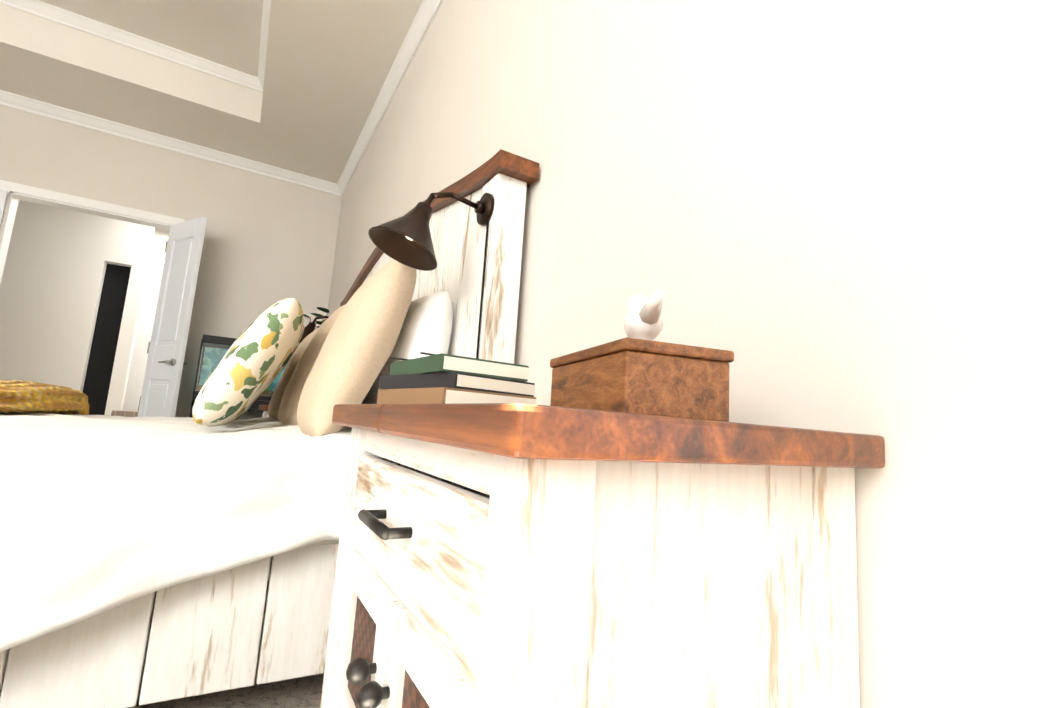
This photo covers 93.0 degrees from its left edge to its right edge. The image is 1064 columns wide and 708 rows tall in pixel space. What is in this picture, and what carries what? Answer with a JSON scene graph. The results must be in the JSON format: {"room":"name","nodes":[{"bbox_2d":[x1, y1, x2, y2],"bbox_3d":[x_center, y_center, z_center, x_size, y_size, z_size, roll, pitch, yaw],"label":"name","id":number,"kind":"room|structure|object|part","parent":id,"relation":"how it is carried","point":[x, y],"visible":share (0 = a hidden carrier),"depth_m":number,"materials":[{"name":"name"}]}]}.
{"room":"bedroom","nodes":[
{"label":"bedroom","id":0,"kind":"room"},
{"bbox_2d":[0,200,168,415],"bbox_3d":[-4.161,-0.094,6.401,3.890,2.740,0.120,8,-9,-30],"label":"doorway","id":1,"kind":"structure","parent":0,"point":[79,292],"depth_m":5.03,"materials":[{"name":"white paint"}]},
{"bbox_2d":[39,0,262,76],"bbox_3d":[-1.897,-2.454,1.140,2.560,0.140,4.710,8,-9,-30],"label":"ceiling","id":2,"kind":"structure","parent":0,"point":[226,33],"depth_m":3.22,"materials":[{"name":"paint"}]},
{"bbox_2d":[0,0,251,88],"bbox_3d":[-3.087,-2.147,3.119,2.430,0.072,0.056,8,-9,-30],"label":"crown molding","id":3,"kind":"structure","parent":2,"relation":"attached to","point":[41,9],"depth_m":3.35,"materials":[{"name":"white wood"}]},
{"bbox_2d":[252,0,270,92],"bbox_3d":[-0.827,-2.190,1.744,0.056,0.072,4.710,8,-9,-30],"label":"crown molding","id":4,"kind":"structure","parent":2,"relation":"attached to","point":[257,82],"depth_m":3.35,"materials":[{"name":"white wood"}]},
{"bbox_2d":[0,105,341,420],"bbox_3d":[-3.217,-0.615,3.863,3.110,3.190,0.120,8,-9,-30],"label":"wall","id":5,"kind":"structure","parent":0,"point":[268,242],"depth_m":4.16,"materials":[{"name":"paint"}]},
{"bbox_2d":[0,189,6,222],"bbox_3d":[-3.875,-0.170,3.204,0.446,2.025,0.228,8,-9,-30],"label":"french door","id":6,"kind":"structure","parent":5,"relation":"in","point":[3,194],"depth_m":3.50,"materials":[{"name":"white wood"}]},
{"bbox_2d":[0,180,183,283],"bbox_3d":[-3.373,-0.102,3.720,1.080,2.115,0.152,8,-9,-30],"label":"door frame","id":7,"kind":"structure","parent":5,"relation":"attached to","point":[16,192],"depth_m":3.71,"materials":[{"name":"white wood"}]},
{"bbox_2d":[0,90,335,193],"bbox_3d":[-3.156,-1.723,3.906,3.102,0.082,0.062,8,-9,-30],"label":"crown molding","id":8,"kind":"structure","parent":5,"relation":"attached to","point":[7,99],"depth_m":4.00,"materials":[{"name":"white wood"}]},
{"bbox_2d":[138,217,206,416],"bbox_3d":[-2.708,-0.017,3.746,0.287,2.025,0.417,8,-9,-30],"label":"french door","id":9,"kind":"structure","parent":5,"relation":"in","point":[166,349],"depth_m":3.75,"materials":[{"name":"white wood"}]},
{"bbox_3d":[-2.614,0.063,3.676,0.175,0.054,0.170,8,-9,-30],"label":"handle","id":10,"kind":"part","parent":9,"relation":"part of","materials":[{"name":"silver metal"}]},
{"bbox_2d":[0,0,422,183],"bbox_3d":[-2.074,-2.272,1.401,4.000,0.450,6.850,8,-9,-30],"label":"ceiling","id":11,"kind":"structure","parent":0,"point":[328,66],"depth_m":3.39,"materials":[{"name":"paint"}]},
{"bbox_2d":[128,615,323,707],"bbox_3d":[-2.272,0.708,0.983,4.600,0.100,7.450,8,-9,-30],"label":"floor","id":12,"kind":"structure","parent":0,"point":[303,692],"depth_m":1.16,"materials":[{"name":"carpet"}]},
{"bbox_2d":[189,334,297,417],"bbox_3d":[-2.230,0.493,3.996,0.780,1.165,0.340,8,-9,-30],"label":"aquarium","id":13,"kind":"object","parent":12,"relation":"on","point":[215,349],"visible":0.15,"depth_m":3.90,"materials":[{"name":"glass"}]},
{"bbox_3d":[-2.203,0.154,4.036,0.776,0.360,0.318,8,-9,-30],"label":"glass","id":14,"kind":"part","parent":13,"relation":"part of","materials":[{"name":"glass"}]},
{"bbox_2d":[259,405,268,417],"bbox_3d":[-1.580,0.693,3.345,0.465,0.675,0.660,8,-9,-30],"label":"nightstand","id":15,"kind":"object","parent":12,"relation":"on","point":[264,408],"visible":0.04,"depth_m":3.17,"materials":[{"name":"wood"}]},
{"bbox_2d":[293,307,328,353],"bbox_3d":[-1.441,0.030,3.257,0.532,0.626,0.397,8,-9,-30],"label":"potted plant","id":16,"kind":"object","parent":15,"relation":"on","point":[325,310],"visible":0.1,"depth_m":3.20,"materials":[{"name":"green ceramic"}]},
{"bbox_2d":[0,149,538,707],"bbox_3d":[-1.587,0.050,1.671,2.288,1.480,2.319,8,-9,-30],"label":"bed","id":17,"kind":"object","parent":12,"relation":"on","point":[204,543],"visible":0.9,"depth_m":1.09,"materials":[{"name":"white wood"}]},
{"bbox_2d":[0,349,419,707],"bbox_3d":[-1.690,0.454,1.549,2.092,0.604,2.220,8,-9,-30],"label":"duvet","id":18,"kind":"object","parent":17,"relation":"on","point":[193,531],"depth_m":1.00,"materials":[{"name":"white fabric"}]},
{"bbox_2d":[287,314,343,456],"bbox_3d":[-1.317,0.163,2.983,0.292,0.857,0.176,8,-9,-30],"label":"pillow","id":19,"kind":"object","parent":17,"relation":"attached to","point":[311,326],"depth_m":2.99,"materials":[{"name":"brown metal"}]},
{"bbox_2d":[320,403,884,707],"bbox_3d":[-0.005,0.423,0.677,0.465,0.675,0.680,8,-9,-30],"label":"nightstand","id":20,"kind":"object","parent":12,"relation":"on","point":[506,555],"visible":1,"depth_m":0.44,"materials":[{"name":"wood"}]},
{"bbox_3d":[-0.183,0.290,0.586,0.035,0.196,0.124,8,-9,-30],"label":"handle","id":21,"kind":"part","parent":20,"relation":"part of","materials":[{"name":"black metal"}]},
{"bbox_2d":[377,352,536,404],"bbox_3d":[-0.129,0.051,0.816,0.175,0.080,0.232,10,-10,-38],"label":"books","id":22,"kind":"object","parent":20,"relation":"on","point":[441,378],"visible":0.98,"depth_m":0.74,"materials":[{"name":"brown paper"}]},
{"bbox_2d":[550,289,733,421],"bbox_3d":[0.115,0.000,0.593,0.126,0.152,0.206,6,-8,-18],"label":"box","id":23,"kind":"object","parent":20,"relation":"on","point":[637,370],"visible":0.96,"depth_m":0.50,"materials":[{"name":"brown wood"}]},
{"bbox_2d":[327,0,1063,707],"bbox_3d":[-0.228,-0.686,1.952,0.120,3.190,6.440,8,-9,-30],"label":"wall","id":24,"kind":"structure","parent":0,"point":[847,216],"depth_m":0.62,"materials":[{"name":"paint"}]},
{"bbox_2d":[332,0,442,195],"bbox_3d":[-0.234,-1.788,2.060,0.062,0.082,6.200,8,-9,-30],"label":"crown molding","id":25,"kind":"structure","parent":24,"relation":"attached to","point":[421,24],"depth_m":3.12,"materials":[{"name":"white wood"}]},
{"bbox_3d":[-3.758,1.224,5.363,3.890,0.100,3.440,8,-9,-30],"label":"floor","id":26,"kind":"structure","parent":0,"visible":0},
{"bbox_2d":[111,397,140,416],"bbox_3d":[-3.251,0.906,5.857,2.350,0.732,1.540,8,-9,-30],"label":"tub deck","id":27,"kind":"object","parent":26,"relation":"on","point":[130,413],"visible":0.02,"depth_m":4.70,"materials":[{"name":"tile"}]}
]}

